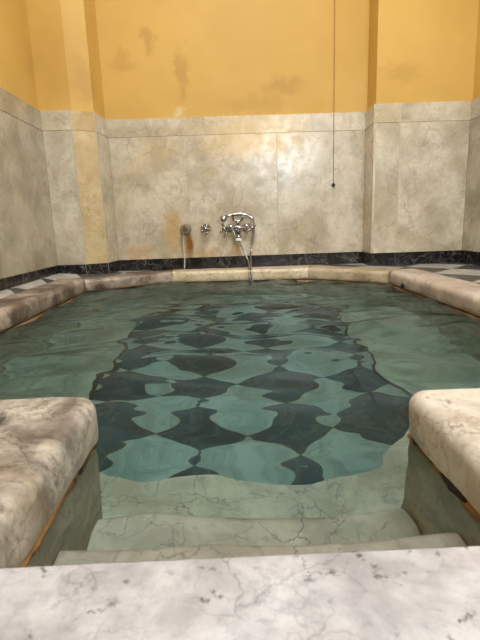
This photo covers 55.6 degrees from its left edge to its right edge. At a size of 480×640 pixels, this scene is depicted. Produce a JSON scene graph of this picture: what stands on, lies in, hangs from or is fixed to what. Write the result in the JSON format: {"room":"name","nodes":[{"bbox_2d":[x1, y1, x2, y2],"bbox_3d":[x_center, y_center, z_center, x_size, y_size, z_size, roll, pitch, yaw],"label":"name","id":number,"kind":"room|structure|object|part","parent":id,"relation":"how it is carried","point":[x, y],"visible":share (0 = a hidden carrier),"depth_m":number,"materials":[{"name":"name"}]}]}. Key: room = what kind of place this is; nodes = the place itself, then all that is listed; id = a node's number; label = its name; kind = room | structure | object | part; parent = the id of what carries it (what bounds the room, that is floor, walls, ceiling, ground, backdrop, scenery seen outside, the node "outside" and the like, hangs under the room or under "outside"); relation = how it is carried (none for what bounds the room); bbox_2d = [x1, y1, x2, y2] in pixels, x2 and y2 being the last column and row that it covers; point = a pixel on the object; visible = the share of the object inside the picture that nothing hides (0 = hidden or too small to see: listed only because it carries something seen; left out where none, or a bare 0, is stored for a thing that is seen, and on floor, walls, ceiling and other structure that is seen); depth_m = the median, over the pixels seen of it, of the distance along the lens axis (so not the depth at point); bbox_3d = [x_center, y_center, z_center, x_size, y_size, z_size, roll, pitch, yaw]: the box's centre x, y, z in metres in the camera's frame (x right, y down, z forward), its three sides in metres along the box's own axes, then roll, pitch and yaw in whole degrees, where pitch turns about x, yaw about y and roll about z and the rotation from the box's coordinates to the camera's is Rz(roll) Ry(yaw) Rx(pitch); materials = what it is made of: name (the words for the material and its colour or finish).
{"room":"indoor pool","nodes":[
{"label":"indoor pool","id":0,"kind":"room"},
{"bbox_2d":[0,0,57,278],"bbox_3d":[-1.912,-1.817,1.107,0.253,4.250,7.400,-2,12,-1],"label":"wall","id":1,"kind":"structure","parent":0,"point":[27,239],"depth_m":3.79,"materials":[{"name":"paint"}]},
{"bbox_3d":[-1.798,-0.887,3.113,0.024,1.246,2.540,-2,12,-1],"label":"dado panel","id":2,"kind":"part","parent":1,"relation":"part of","materials":[{"name":"grey stone"}]},
{"bbox_2d":[0,266,58,290],"bbox_3d":[-1.723,0.194,1.297,0.028,0.125,6.540,-2,12,-1],"label":"baseboard","id":3,"kind":"structure","parent":1,"relation":"attached to","point":[13,281],"depth_m":3.77,"materials":[{"name":"black stone"}]},
{"bbox_2d":[0,263,479,422],"bbox_3d":[0.315,0.138,1.554,4.070,0.110,6.970,-2,12,-1],"label":"floor","id":4,"kind":"structure","parent":0,"point":[463,271],"depth_m":4.17,"materials":[{"name":"stone"}]},
{"bbox_2d":[0,546,479,639],"bbox_3d":[0.047,0.416,0.477,0.783,0.106,0.361,-2,12,-1],"label":"threshold slab","id":5,"kind":"object","parent":4,"relation":"on","point":[424,593],"visible":1,"depth_m":0.57,"materials":[{"name":"stone"}]},
{"bbox_2d":[0,279,479,332],"bbox_3d":[0.003,0.481,2.784,2.931,0.936,4.272,-2,12,-1],"label":"basin","id":6,"kind":"object","parent":4,"relation":"in","point":[38,315],"visible":0.09,"depth_m":3.66,"materials":[{"name":"stone"}]},
{"bbox_2d":[0,279,84,331],"bbox_3d":[-1.499,-0.016,2.761,0.246,0.127,3.123,-2,12,-2],"label":"coping stone","id":7,"kind":"object","parent":6,"relation":"on","point":[21,306],"visible":1,"depth_m":3.22,"materials":[{"name":"stone"}]},
{"bbox_2d":[0,398,97,567],"bbox_3d":[-0.842,0.391,0.763,0.952,0.159,0.977,-2,12,-1],"label":"coping stone","id":8,"kind":"object","parent":6,"relation":"on","point":[44,442],"visible":0.8,"depth_m":0.94,"materials":[{"name":"grey stone"}]},
{"bbox_2d":[77,270,172,291],"bbox_3d":[-1.084,-0.401,4.559,1.002,0.114,0.276,-9,14,-29],"label":"coping stone","id":9,"kind":"object","parent":6,"relation":"on","point":[103,282],"visible":0.98,"depth_m":4.44,"materials":[{"name":"stone"}]},
{"bbox_2d":[0,279,479,566],"bbox_3d":[0.002,0.453,2.777,2.814,0.953,4.154,-2,12,-1],"label":"pool water","id":10,"kind":"object","parent":6,"relation":"in","point":[243,418],"visible":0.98,"depth_m":1.40,"materials":[{"name":"teal liquid"}]},
{"bbox_2d":[172,265,309,281],"bbox_3d":[0.026,-0.481,4.758,1.477,0.112,0.373,-2,12,-1],"label":"coping stone","id":11,"kind":"object","parent":6,"relation":"on","point":[295,271],"visible":0.98,"depth_m":4.64,"materials":[{"name":"stone"}]},
{"bbox_2d":[308,265,401,282],"bbox_3d":[1.042,-0.455,4.471,1.066,0.113,0.315,9,16,43],"label":"coping stone","id":12,"kind":"object","parent":6,"relation":"on","point":[318,272],"visible":0.98,"depth_m":4.32,"materials":[{"name":"stone"}]},
{"bbox_2d":[390,268,479,315],"bbox_3d":[1.485,-0.107,2.719,0.296,0.121,2.986,-2,12,-1],"label":"coping stone","id":13,"kind":"object","parent":6,"relation":"on","point":[460,294],"visible":1,"depth_m":3.16,"materials":[{"name":"stone"}]},
{"bbox_2d":[407,389,479,522],"bbox_3d":[0.920,0.328,0.771,0.948,0.150,0.933,-2,12,-1],"label":"coping stone","id":14,"kind":"object","parent":6,"relation":"on","point":[444,425],"visible":0.98,"depth_m":1.01,"materials":[{"name":"beige stone"}]},
{"bbox_2d":[26,0,478,273],"bbox_3d":[0.165,-2.588,4.438,4.270,4.250,0.664,-2,12,-1],"label":"wall","id":15,"kind":"structure","parent":0,"point":[158,117],"depth_m":4.56,"materials":[{"name":"paint"}]},
{"bbox_3d":[-1.679,-1.155,4.370,0.275,1.246,0.024,-2,12,-1],"label":"dado panel","id":16,"kind":"part","parent":15,"relation":"part of","materials":[{"name":"stone"}]},
{"bbox_3d":[-1.452,-1.173,4.421,0.217,1.246,0.024,-8,13,-28],"label":"dado panel","id":17,"kind":"part","parent":15,"relation":"part of","materials":[{"name":"stone"}]},
{"bbox_3d":[-1.350,-1.219,4.624,0.024,1.246,0.332,-1,12,4],"label":"dado panel","id":18,"kind":"part","parent":15,"relation":"part of","materials":[{"name":"stone"}]},
{"bbox_3d":[-0.932,-1.271,4.803,0.790,1.246,0.024,-2,12,-1],"label":"dado panel","id":19,"kind":"part","parent":15,"relation":"part of","materials":[{"name":"stone"}]},
{"bbox_2d":[180,224,190,235],"bbox_3d":[-0.575,-0.956,4.809,0.112,0.122,0.118,-2,12,-1],"label":"spout","id":20,"kind":"object","parent":15,"relation":"attached to","point":[185,229],"visible":1,"depth_m":4.76,"materials":[{"name":"silver metal"}]},
{"bbox_2d":[182,236,184,282],"bbox_3d":[-0.589,-0.637,4.771,0.025,0.496,0.197,-2,12,-1],"label":"water stream","id":21,"kind":"object","parent":20,"relation":"attached to","point":[182,236],"visible":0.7,"depth_m":4.81,"materials":[{"name":"beige"}]},
{"bbox_2d":[201,223,210,233],"bbox_3d":[-0.362,-0.966,4.823,0.113,0.113,0.096,-2,12,-1],"label":"valve","id":22,"kind":"object","parent":15,"relation":"attached to","point":[205,228],"visible":1,"depth_m":4.81,"materials":[{"name":"silver metal"}]},
{"bbox_3d":[-0.070,-1.304,4.817,0.934,1.246,0.024,-2,12,-1],"label":"dado panel","id":23,"kind":"part","parent":15,"relation":"part of","materials":[{"name":"stone"}]},
{"bbox_2d":[220,216,255,240],"bbox_3d":[-0.019,-0.958,4.765,0.387,0.255,0.229,-2,12,-1],"label":"mixer","id":24,"kind":"object","parent":15,"relation":"attached to","point":[237,227],"visible":1,"depth_m":4.77,"materials":[{"name":"silver metal"}]},
{"bbox_3d":[-0.163,-0.959,4.782,0.122,0.122,0.051,6,15,35],"label":"cross handle","id":25,"kind":"part","parent":24,"relation":"part of","materials":[{"name":"silver metal"}]},
{"bbox_2d":[220,212,254,281],"bbox_3d":[-0.011,-0.678,4.685,0.362,0.849,0.364,-2,12,-1],"label":"shower","id":26,"kind":"object","parent":24,"relation":"on","point":[222,218],"visible":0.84,"depth_m":4.75,"materials":[{"name":"silver metal"}]},
{"bbox_3d":[-0.010,-1.077,4.763,0.322,0.084,0.047,-3,12,-5],"label":"handle","id":27,"kind":"part","parent":26,"relation":"part of","materials":[{"name":"silver metal"}]},
{"bbox_3d":[-0.016,-0.893,4.758,0.047,0.114,0.157,-2,12,-1],"label":"spout","id":28,"kind":"part","parent":24,"relation":"part of","materials":[{"name":"silver metal"}]},
{"bbox_3d":[0.125,-0.970,4.787,0.122,0.122,0.051,-11,15,-37],"label":"cross handle","id":29,"kind":"part","parent":24,"relation":"part of","materials":[{"name":"silver metal"}]},
{"bbox_2d":[58,250,460,274],"bbox_3d":[0.235,-0.599,4.748,4.070,0.125,0.458,-2,12,-1],"label":"baseboard","id":30,"kind":"structure","parent":15,"relation":"attached to","point":[454,256],"depth_m":4.93,"materials":[{"name":"black stone"}]},
{"bbox_3d":[0.857,-1.339,4.832,0.920,1.246,0.024,-2,12,-1],"label":"dado panel","id":31,"kind":"part","parent":15,"relation":"part of","materials":[{"name":"stone"}]},
{"bbox_3d":[1.327,-1.322,4.671,0.024,1.246,0.320,-2,12,1],"label":"dado panel","id":32,"kind":"part","parent":15,"relation":"part of","materials":[{"name":"stone"}]},
{"bbox_3d":[1.441,-1.296,4.528,0.255,1.246,0.024,-2,12,-1],"label":"dado panel","id":33,"kind":"part","parent":15,"relation":"part of","materials":[{"name":"stone"}]},
{"bbox_3d":[1.908,-1.313,4.536,0.680,1.246,0.024,-2,12,-1],"label":"dado panel","id":34,"kind":"part","parent":15,"relation":"part of","materials":[{"name":"stone"}]},
{"bbox_2d":[462,0,479,251],"bbox_3d":[2.401,-1.981,1.177,0.253,4.250,7.400,-2,12,-1],"label":"wall","id":35,"kind":"structure","parent":0,"point":[470,241],"depth_m":4.36,"materials":[{"name":"paint"}]},
{"bbox_2d":[461,250,479,265],"bbox_3d":[2.358,0.027,1.417,0.028,0.125,6.650,-2,12,-1],"label":"baseboard","id":36,"kind":"structure","parent":35,"relation":"attached to","point":[468,257],"depth_m":4.48,"materials":[{"name":"black stone"}]},
{"bbox_3d":[2.286,-1.099,3.453,0.024,1.246,2.200,-2,12,-1],"label":"dado panel","id":37,"kind":"part","parent":35,"relation":"part of","materials":[{"name":"grey stone"}]},
{"bbox_3d":[0.169,-4.076,0.685,4.570,0.200,7.400,-2,12,-1],"label":"ceiling","id":38,"kind":"structure","parent":0,"visible":0},
{"bbox_2d":[332,0,334,186],"bbox_3d":[0.928,-3.059,4.445,0.033,3.385,0.031,-2,12,-1],"label":"pull cord","id":39,"kind":"object","parent":38,"relation":"hanging from","point":[333,183],"visible":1,"depth_m":4.54,"materials":[{"name":"grey"}]},
{"bbox_3d":[0.926,-3.077,4.446,0.006,3.350,0.005,-2,12,-1],"label":"cord","id":40,"kind":"part","parent":39,"relation":"part of","materials":[{"name":"grey"}]}
]}

